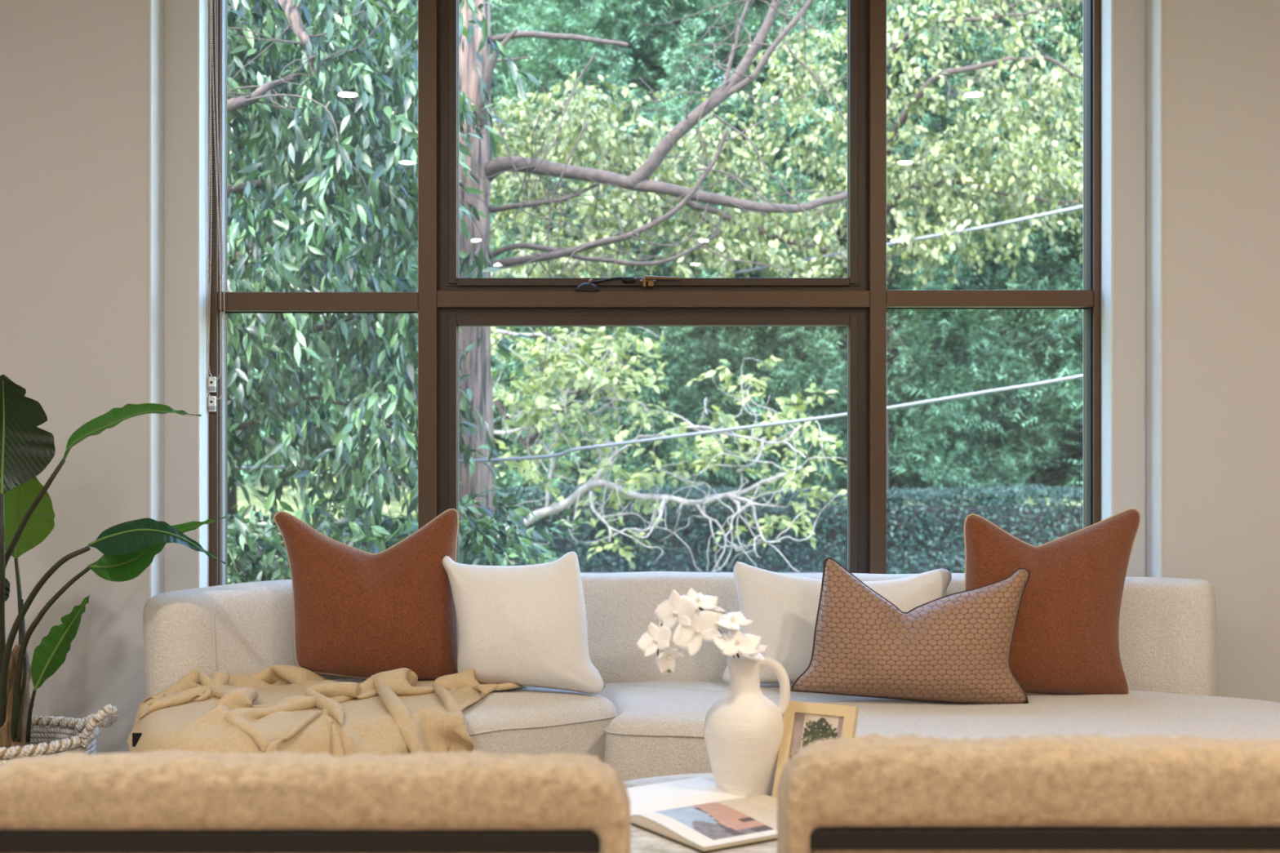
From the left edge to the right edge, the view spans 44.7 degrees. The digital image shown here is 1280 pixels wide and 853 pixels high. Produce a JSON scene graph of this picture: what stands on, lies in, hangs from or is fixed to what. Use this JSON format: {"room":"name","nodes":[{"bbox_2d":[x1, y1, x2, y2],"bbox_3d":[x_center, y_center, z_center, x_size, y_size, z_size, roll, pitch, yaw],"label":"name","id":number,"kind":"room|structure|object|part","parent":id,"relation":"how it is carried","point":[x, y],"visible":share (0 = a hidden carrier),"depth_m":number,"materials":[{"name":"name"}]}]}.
{"room":"living room","nodes":[
{"label":"living room","id":0,"kind":"room"},
{"bbox_2d":[0,0,148,754],"bbox_3d":[-2.177,-0.240,4.835,1.446,2.780,0.430,0,0,0],"label":"wall","id":1,"kind":"structure","parent":0,"point":[74,73],"depth_m":4.62,"materials":[{"name":"grey paint"}]},
{"bbox_2d":[164,0,196,592],"bbox_3d":[-1.399,-0.240,4.895,0.110,2.780,0.310,0,0,0],"label":"wall","id":2,"kind":"structure","parent":0,"point":[180,15],"depth_m":4.74,"materials":[{"name":"grey paint"}]},
{"bbox_2d":[148,0,164,599],"bbox_3d":[-1.453,-0.239,4.677,0.010,2.778,0.126,0,0,0],"label":"trim","id":3,"kind":"structure","parent":2,"relation":"attached to","point":[156,7],"depth_m":4.67,"materials":[{"name":"white paint"}]},
{"bbox_2d":[196,0,208,587],"bbox_3d":[-1.344,-0.239,4.793,0.009,2.778,0.114,0,0,0],"label":"trim","id":4,"kind":"structure","parent":2,"relation":"attached to","point":[202,6],"depth_m":4.76,"materials":[{"name":"white paint"}]},
{"bbox_2d":[1113,0,1146,577],"bbox_3d":[1.492,-0.240,4.895,0.110,2.780,0.310,0,0,0],"label":"wall","id":5,"kind":"structure","parent":0,"point":[1130,16],"depth_m":4.74,"materials":[{"name":"grey paint"}]},
{"bbox_2d":[1100,0,1113,520],"bbox_3d":[1.438,-0.239,4.793,0.009,2.778,0.114,0,0,0],"label":"trim","id":6,"kind":"structure","parent":5,"relation":"attached to","point":[1106,6],"depth_m":4.79,"materials":[{"name":"white paint"}]},
{"bbox_2d":[1146,0,1163,577],"bbox_3d":[1.546,-0.239,4.677,0.010,2.778,0.126,0,0,0],"label":"trim","id":7,"kind":"structure","parent":5,"relation":"attached to","point":[1154,7],"depth_m":4.66,"materials":[{"name":"white paint"}]},
{"bbox_2d":[1163,0,1279,702],"bbox_3d":[2.624,-0.240,4.835,2.153,2.780,0.430,0,0,0],"label":"wall","id":8,"kind":"structure","parent":0,"point":[1221,58],"depth_m":4.62,"materials":[{"name":"grey paint"}]},
{"bbox_3d":[0.400,1.210,-0.875,6.600,0.120,11.850,0,0,0],"label":"floor","id":9,"kind":"structure","parent":0,"visible":0},
{"bbox_2d":[0,704,118,764],"bbox_3d":[-1.655,0.933,4.060,0.464,0.431,0.464,0,0,-39],"label":"rope basket","id":10,"kind":"object","parent":9,"relation":"on","point":[82,734],"visible":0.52,"depth_m":4.04,"materials":[{"name":"fabric"}]},
{"bbox_3d":[-1.422,0.772,4.076,0.092,0.108,0.182,0,0,-27],"label":"handle","id":11,"kind":"part","parent":10,"relation":"part of","materials":[{"name":"white fabric"}]},
{"bbox_3d":[-1.419,0.775,4.077,0.094,0.110,0.188,0,0,-24],"label":"handle","id":12,"kind":"part","parent":10,"relation":"part of","materials":[{"name":"white fabric"}]},
{"bbox_3d":[-1.420,0.779,4.080,0.086,0.108,0.183,0,0,-24],"label":"handle","id":13,"kind":"part","parent":10,"relation":"part of","materials":[{"name":"fabric"}]},
{"bbox_2d":[0,374,226,759],"bbox_3d":[-1.426,0.382,3.973,0.793,1.028,0.264,0,0,20],"label":"potted plant","id":14,"kind":"object","parent":10,"relation":"on","point":[27,514],"visible":1,"depth_m":3.95,"materials":[{"name":"green plant"}]},
{"bbox_3d":[-1.651,0.732,4.059,0.123,0.329,0.111,0,0,0],"label":"fibrous stem","id":15,"kind":"part","parent":14,"relation":"part of","materials":[{"name":"brown plant"}]},
{"bbox_2d":[0,749,631,852],"bbox_3d":[-0.436,0.786,2.232,0.850,0.728,0.566,0,0,0],"label":"armchair","id":16,"kind":"object","parent":9,"relation":"on","point":[176,801],"visible":1,"depth_m":1.96,"materials":[{"name":"beige fabric"}]},
{"bbox_3d":[-0.436,0.526,1.981,0.772,0.027,0.028,0,0,0],"label":"rail","id":17,"kind":"part","parent":16,"relation":"part of","materials":[{"name":"black wood"}]},
{"bbox_2d":[623,773,777,852],"bbox_3d":[0.200,0.950,3.000,0.760,0.400,0.760,0,0,0],"label":"coffee table","id":18,"kind":"object","parent":9,"relation":"on","point":[642,841],"visible":0.05,"depth_m":2.80,"materials":[{"name":"stone"}]},
{"bbox_2d":[626,777,777,852],"bbox_3d":[0.118,0.738,2.997,0.303,0.023,0.441,0,0,-33],"label":"open magazine","id":19,"kind":"object","parent":18,"relation":"on","point":[694,814],"visible":0.84,"depth_m":2.92,"materials":[{"name":"white paper"}]},
{"bbox_2d":[703,653,790,797],"bbox_3d":[0.218,0.609,3.175,0.175,0.282,0.166,0,0,0],"label":"jug vase","id":20,"kind":"object","parent":18,"relation":"on","point":[744,729],"visible":0.92,"depth_m":3.12,"materials":[{"name":"ceramic"}]},
{"bbox_2d":[635,587,768,674],"bbox_3d":[0.125,0.435,3.136,0.266,0.218,0.141,0,0,0],"label":"orchid spray","id":21,"kind":"object","parent":20,"relation":"in","point":[692,628],"visible":1,"depth_m":3.10,"materials":[{"name":"white plant"}]},
{"bbox_3d":[0.070,0.372,3.107,0.010,0.010,0.017,0,0,8],"label":"flower","id":22,"kind":"part","parent":21,"relation":"part of","materials":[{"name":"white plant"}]},
{"bbox_3d":[0.115,0.408,3.096,0.012,0.011,0.020,0,0,0],"label":"flower","id":23,"kind":"part","parent":21,"relation":"part of","materials":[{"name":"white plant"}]},
{"bbox_3d":[0.116,0.350,3.138,0.010,0.017,0.009,0,0,35],"label":"flower","id":24,"kind":"part","parent":21,"relation":"part of","materials":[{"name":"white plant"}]},
{"bbox_3d":[0.126,0.449,3.163,0.183,0.191,0.031,0,0,0],"label":"stem","id":25,"kind":"part","parent":21,"relation":"part of","materials":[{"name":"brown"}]},
{"bbox_3d":[0.186,0.388,3.129,0.010,0.018,0.010,0,0,0],"label":"flower","id":26,"kind":"part","parent":21,"relation":"part of","materials":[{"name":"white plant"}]},
{"bbox_3d":[0.194,0.430,3.097,0.011,0.016,0.011,0,0,36],"label":"flower","id":27,"kind":"part","parent":21,"relation":"part of","materials":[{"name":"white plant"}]},
{"bbox_3d":[0.272,0.531,3.165,0.067,0.126,0.022,0,0,0],"label":"handle","id":28,"kind":"part","parent":20,"relation":"part of","materials":[{"name":"ceramic"}]},
{"bbox_2d":[772,700,858,798],"bbox_3d":[0.349,0.655,3.102,0.150,0.196,0.092,0,0,28],"label":"photo frame","id":29,"kind":"object","parent":18,"relation":"on","point":[805,723],"visible":0.52,"depth_m":3.12,"materials":[{"name":"beige wood"}]},
{"bbox_2d":[789,712,844,758],"bbox_3d":[0.349,0.655,3.102,0.122,0.149,0.103,0,0,0],"label":"picture","id":30,"kind":"object","parent":29,"relation":"attached to","point":[805,728],"depth_m":3.12,"materials":[{"name":"multicoloured paper"}]},
{"bbox_2d":[132,571,1279,781],"bbox_3d":[0.294,0.788,3.861,3.175,0.724,1.530,0,0,0],"label":"sofa","id":31,"kind":"object","parent":9,"relation":"on","point":[645,722],"visible":0.34,"depth_m":4.02,"materials":[{"name":"fabric"}]},
{"bbox_2d":[127,665,521,756],"bbox_3d":[-0.794,0.876,3.756,0.935,0.527,1.014,0,0,4],"label":"throw blanket","id":32,"kind":"object","parent":31,"relation":"on","point":[274,708],"visible":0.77,"depth_m":3.70,"materials":[{"name":"beige fabric"}]},
{"bbox_2d":[273,508,458,680],"bbox_3d":[-0.732,0.452,4.156,0.504,0.457,0.189,0,0,0],"label":"cushion","id":33,"kind":"object","parent":32,"relation":"on","point":[358,613],"visible":0.94,"depth_m":4.10,"materials":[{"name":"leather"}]},
{"bbox_2d":[442,551,604,694],"bbox_3d":[-0.310,0.515,4.095,0.439,0.366,0.194,0,0,0],"label":"cushion","id":34,"kind":"object","parent":31,"relation":"on","point":[526,625],"visible":0.99,"depth_m":4.04,"materials":[{"name":"white fabric"}]},
{"bbox_3d":[-0.690,0.864,4.008,1.272,0.371,0.734,0,0,-34],"label":"seat","id":35,"kind":"part","parent":31,"relation":"part of","materials":[{"name":"fabric"}]},
{"bbox_3d":[0.144,0.739,4.378,2.928,0.626,0.570,0,0,-6],"label":"backrest","id":36,"kind":"part","parent":31,"relation":"part of","materials":[{"name":"fabric"}]},
{"bbox_2d":[722,561,951,684],"bbox_3d":[0.540,0.538,4.249,0.635,0.333,0.162,0,0,0],"label":"cushion","id":37,"kind":"object","parent":31,"relation":"on","point":[783,608],"visible":0.44,"depth_m":4.22,"materials":[{"name":"white fabric"}]},
{"bbox_2d":[790,556,1030,704],"bbox_3d":[0.696,0.524,3.983,0.625,0.368,0.168,0,0,0],"label":"cushion","id":38,"kind":"object","parent":31,"relation":"on","point":[954,648],"visible":1,"depth_m":3.94,"materials":[{"name":"brown fabric"}]},
{"bbox_3d":[0.881,0.875,3.927,2.230,0.349,1.105,0,0,30],"label":"chaise seat","id":39,"kind":"part","parent":31,"relation":"part of","materials":[{"name":"fabric"}]},
{"bbox_2d":[964,507,1140,694],"bbox_3d":[1.103,0.474,4.147,0.545,0.503,0.192,0,0,-8],"label":"cushion","id":40,"kind":"object","parent":31,"relation":"on","point":[1066,637],"visible":0.69,"depth_m":4.10,"materials":[{"name":"fabric"}]},
{"bbox_2d":[777,733,1279,852],"bbox_3d":[0.613,0.782,2.303,0.856,0.736,0.566,0,0,0],"label":"armchair","id":41,"kind":"object","parent":9,"relation":"on","point":[872,793],"visible":1,"depth_m":2.03,"materials":[{"name":"beige fabric"}]},
{"bbox_3d":[0.613,0.541,2.051,0.782,0.027,0.028,0,0,0],"label":"rail","id":42,"kind":"part","parent":41,"relation":"part of","materials":[{"name":"black wood"}]},
{"bbox_2d":[810,849,1279,852],"bbox_3d":[0.613,0.736,2.105,0.782,0.428,0.090,0,0,0],"label":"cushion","id":43,"kind":"object","parent":41,"relation":"on","point":[811,851],"depth_m":2.06,"materials":[{"name":"beige fabric"}]},
{"bbox_3d":[0.047,0.870,4.895,2.781,0.560,0.310,0,0,0],"label":"wall","id":44,"kind":"structure","parent":0,"visible":0},
{"bbox_2d":[208,0,1100,586],"bbox_3d":[0.047,-0.490,4.893,2.773,2.160,0.134,0,0,0],"label":"window","id":45,"kind":"structure","parent":44,"relation":"in","point":[444,301],"depth_m":4.86,"materials":[{"name":"brown metal"}]},
{"bbox_2d":[208,0,221,392],"bbox_3d":[-1.317,-0.869,4.828,0.044,1.525,0.024,0,0,0],"label":"chain","id":46,"kind":"object","parent":45,"relation":"hanging from","point":[211,380],"visible":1,"depth_m":4.82,"materials":[{"name":"beige plastic"}]},
{"bbox_2d":[206,0,225,411],"bbox_3d":[-1.311,-0.839,4.824,0.061,1.585,0.032,0,0,0],"label":"chain","id":47,"kind":"object","parent":45,"relation":"hanging from","point":[211,399],"visible":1,"depth_m":4.81,"materials":[{"name":"beige plastic"}]},
{"bbox_3d":[-0.098,-0.456,4.849,0.113,0.022,0.009,0,0,-4],"label":"winder arm","id":48,"kind":"part","parent":45,"relation":"part of","materials":[{"name":"black metal"}]},
{"bbox_3d":[-0.034,-0.457,4.851,0.044,0.020,0.020,0,0,0],"label":"chain","id":49,"kind":"part","parent":45,"relation":"part of","materials":[{"name":"black metal"}]},
{"bbox_3d":[0.042,-0.452,4.891,1.227,0.025,0.067,0,0,0],"label":"rail","id":50,"kind":"part","parent":45,"relation":"part of","materials":[{"name":"brown metal"}]},
{"bbox_3d":[0.042,-0.333,4.891,1.227,0.031,0.067,0,0,0],"label":"rail","id":51,"kind":"part","parent":45,"relation":"part of","materials":[{"name":"brown metal"}]},
{"bbox_3d":[0.042,-0.971,4.907,1.347,1.097,0.065,0,0,0],"label":"frame","id":52,"kind":"part","parent":45,"relation":"part of","materials":[{"name":"brown metal"}]},
{"bbox_3d":[0.042,0.065,4.907,1.347,0.873,0.065,0,0,0],"label":"frame","id":53,"kind":"part","parent":45,"relation":"part of","materials":[{"name":"brown metal"}]},
{"bbox_3d":[0.072,-0.463,4.838,0.114,0.016,0.017,0,0,8],"label":"cam handle","id":54,"kind":"part","parent":45,"relation":"part of","materials":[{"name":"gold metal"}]},
{"label":"outside","id":55,"kind":"structure","parent":0,"visible":0},
{"bbox_2d":[228,419,1083,582],"bbox_3d":[2.500,0.046,37.530,85.000,2.966,64.940,0,0,0],"label":"ground","id":56,"kind":"structure","parent":55,"point":[242,501],"depth_m":20.41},
{"bbox_2d":[228,88,398,486],"bbox_3d":[-5.167,-3.883,21.934,5.611,10.310,5.549,0,0,24],"label":"tree","id":57,"kind":"object","parent":56,"relation":"on","point":[285,481],"visible":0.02,"depth_m":21.78,"materials":[{"name":"green plant"}]},
{"bbox_2d":[227,0,404,537],"bbox_3d":[-4.463,-2.182,16.435,4.177,7.814,3.941,0,0,11],"label":"tree","id":58,"kind":"object","parent":56,"relation":"on","point":[233,499],"visible":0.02,"depth_m":15.99,"materials":[{"name":"green plant"}]},
{"bbox_2d":[227,473,479,583],"bbox_3d":[-1.640,0.892,8.051,1.922,1.335,1.902,0,0,0],"label":"shrub","id":59,"kind":"object","parent":56,"relation":"on","point":[246,547],"visible":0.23,"depth_m":7.57,"materials":[{"name":"green plant"}]},
{"bbox_3d":[-1.855,1.055,7.773,0.035,1.004,0.649,0,0,43],"label":"stem","id":60,"kind":"part","parent":59,"relation":"part of","materials":[{"name":"green plant"}]},
{"bbox_2d":[227,0,535,551],"bbox_3d":[-3.094,-2.134,16.825,4.110,7.637,4.157,0,0,-6],"label":"tree","id":61,"kind":"object","parent":56,"relation":"on","point":[396,260],"visible":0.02,"depth_m":15.92,"materials":[{"name":"green plant"}]},
{"bbox_2d":[227,0,541,563],"bbox_3d":[-2.105,-1.323,8.214,3.321,6.054,2.967,0,0,20],"label":"tree","id":62,"kind":"object","parent":56,"relation":"on","point":[264,82],"visible":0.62,"depth_m":7.68,"materials":[{"name":"green plant"}]},
{"bbox_2d":[306,0,587,403],"bbox_3d":[-2.818,-3.883,21.992,5.549,10.310,5.611,0,0,-21],"label":"tree","id":63,"kind":"object","parent":56,"relation":"on","point":[497,64],"visible":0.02,"depth_m":20.05,"materials":[{"name":"green plant"}]},
{"bbox_2d":[346,0,671,505],"bbox_3d":[-1.395,-2.441,17.563,4.376,8.186,4.128,0,0,25],"label":"tree","id":64,"kind":"object","parent":56,"relation":"on","point":[497,22],"visible":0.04,"depth_m":16.63,"materials":[{"name":"green plant"}]},
{"bbox_2d":[458,484,591,565],"bbox_3d":[-0.754,0.933,8.005,1.020,1.244,1.380,0,0,0],"label":"shrub","id":65,"kind":"object","parent":56,"relation":"on","point":[476,538],"visible":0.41,"depth_m":7.71,"materials":[{"name":"green plant"}]},
{"bbox_3d":[-0.784,1.016,7.897,0.032,1.074,0.241,0,0,-2],"label":"stem","id":66,"kind":"part","parent":65,"relation":"part of","materials":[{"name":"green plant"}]},
{"bbox_2d":[260,326,847,572],"bbox_3d":[-0.526,0.340,11.194,4.287,2.734,2.103,0,0,0],"label":"tree","id":67,"kind":"object","parent":56,"relation":"on","point":[603,377],"visible":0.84,"depth_m":10.90,"materials":[{"name":"green plant"}]},
{"bbox_2d":[492,9,681,475],"bbox_3d":[-0.993,-4.033,23.088,5.569,10.419,5.254,0,0,-4],"label":"tree","id":68,"kind":"object","parent":56,"relation":"on","point":[646,10],"visible":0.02,"depth_m":22.12,"materials":[{"name":"green plant"}]},
{"bbox_2d":[411,0,820,505],"bbox_3d":[-0.167,-2.037,15.532,4.110,7.637,4.157,0,0,38],"label":"tree","id":69,"kind":"object","parent":56,"relation":"on","point":[663,68],"visible":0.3,"depth_m":14.70,"materials":[{"name":"green plant"}]},
{"bbox_2d":[377,0,915,565],"bbox_3d":[-0.045,-1.995,9.186,3.349,7.389,1.907,0,0,0],"label":"tree","id":70,"kind":"object","parent":56,"relation":"on","point":[484,168],"visible":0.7,"depth_m":9.35,"materials":[{"name":"brown plant"}]},
{"bbox_2d":[241,0,1083,573],"bbox_3d":[0.258,-1.148,12.134,7.517,5.699,2.954,0,0,0],"label":"tree","id":71,"kind":"object","parent":56,"relation":"on","point":[1027,187],"visible":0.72,"depth_m":11.76,"materials":[{"name":"green plant"}]},
{"bbox_2d":[595,0,795,406],"bbox_3d":[0.859,-4.114,22.481,5.755,10.692,5.819,0,0,-36],"label":"tree","id":72,"kind":"object","parent":56,"relation":"on","point":[642,89],"visible":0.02,"depth_m":21.16,"materials":[{"name":"green plant"}]},
{"bbox_2d":[560,0,955,505],"bbox_3d":[1.388,-2.174,16.439,3.941,7.814,4.177,0,0,-35],"label":"tree","id":73,"kind":"object","parent":56,"relation":"on","point":[753,24],"visible":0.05,"depth_m":15.43,"materials":[{"name":"green plant"}]},
{"bbox_2d":[494,482,1083,573],"bbox_3d":[2.950,1.004,12.905,9.184,1.089,1.174,0,0,0],"label":"hedge","id":74,"kind":"object","parent":56,"relation":"on","point":[922,538],"visible":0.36,"depth_m":12.49,"materials":[{"name":"green plant"}]},
{"bbox_2d":[693,0,937,481],"bbox_3d":[2.762,-3.751,21.920,5.370,10.047,5.067,0,0,-19],"label":"tree","id":75,"kind":"object","parent":56,"relation":"on","point":[786,1],"visible":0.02,"depth_m":20.88,"materials":[{"name":"green plant"}]},
{"bbox_2d":[680,0,1083,505],"bbox_3d":[2.329,-1.819,15.054,3.905,7.255,3.949,0,0,23],"label":"tree","id":76,"kind":"object","parent":56,"relation":"on","point":[803,380],"visible":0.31,"depth_m":14.03,"materials":[{"name":"green plant"}]},
{"bbox_2d":[817,0,1083,505],"bbox_3d":[3.568,-1.939,15.551,3.978,7.442,3.753,0,0,40],"label":"tree","id":77,"kind":"object","parent":56,"relation":"on","point":[1078,455],"visible":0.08,"depth_m":14.47,"materials":[{"name":"green plant"}]},
{"bbox_2d":[897,0,1083,505],"bbox_3d":[4.695,-2.347,14.953,4.522,8.401,4.572,0,0,9],"label":"tree","id":78,"kind":"object","parent":56,"relation":"on","point":[1021,277],"visible":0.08,"depth_m":13.85,"materials":[{"name":"green plant"}]},
{"bbox_2d":[1037,62,1083,485],"bbox_3d":[5.981,-3.751,22.070,5.370,10.047,5.067,0,0,-34],"label":"tree","id":79,"kind":"object","parent":56,"relation":"on","point":[1050,63],"visible":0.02,"depth_m":21.78,"materials":[{"name":"green plant"}]},
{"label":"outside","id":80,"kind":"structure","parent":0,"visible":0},
{"bbox_2d":[235,373,1083,470],"bbox_3d":[-0.113,-0.199,9.017,9.946,1.062,0.257,0,0,6],"label":"overhead cable","id":81,"kind":"object","parent":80,"point":[1077,376],"visible":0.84,"depth_m":9.00,"materials":[{"name":"grey plastic"}]},
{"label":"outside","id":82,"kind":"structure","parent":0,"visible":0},
{"bbox_2d":[248,204,1083,324],"bbox_3d":[-0.668,-1.356,12.588,14.024,1.540,1.098,0,0,16],"label":"overhead cable","id":83,"kind":"object","parent":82,"point":[1077,207],"visible":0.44,"depth_m":11.24,"materials":[{"name":"grey plastic"}]}
]}

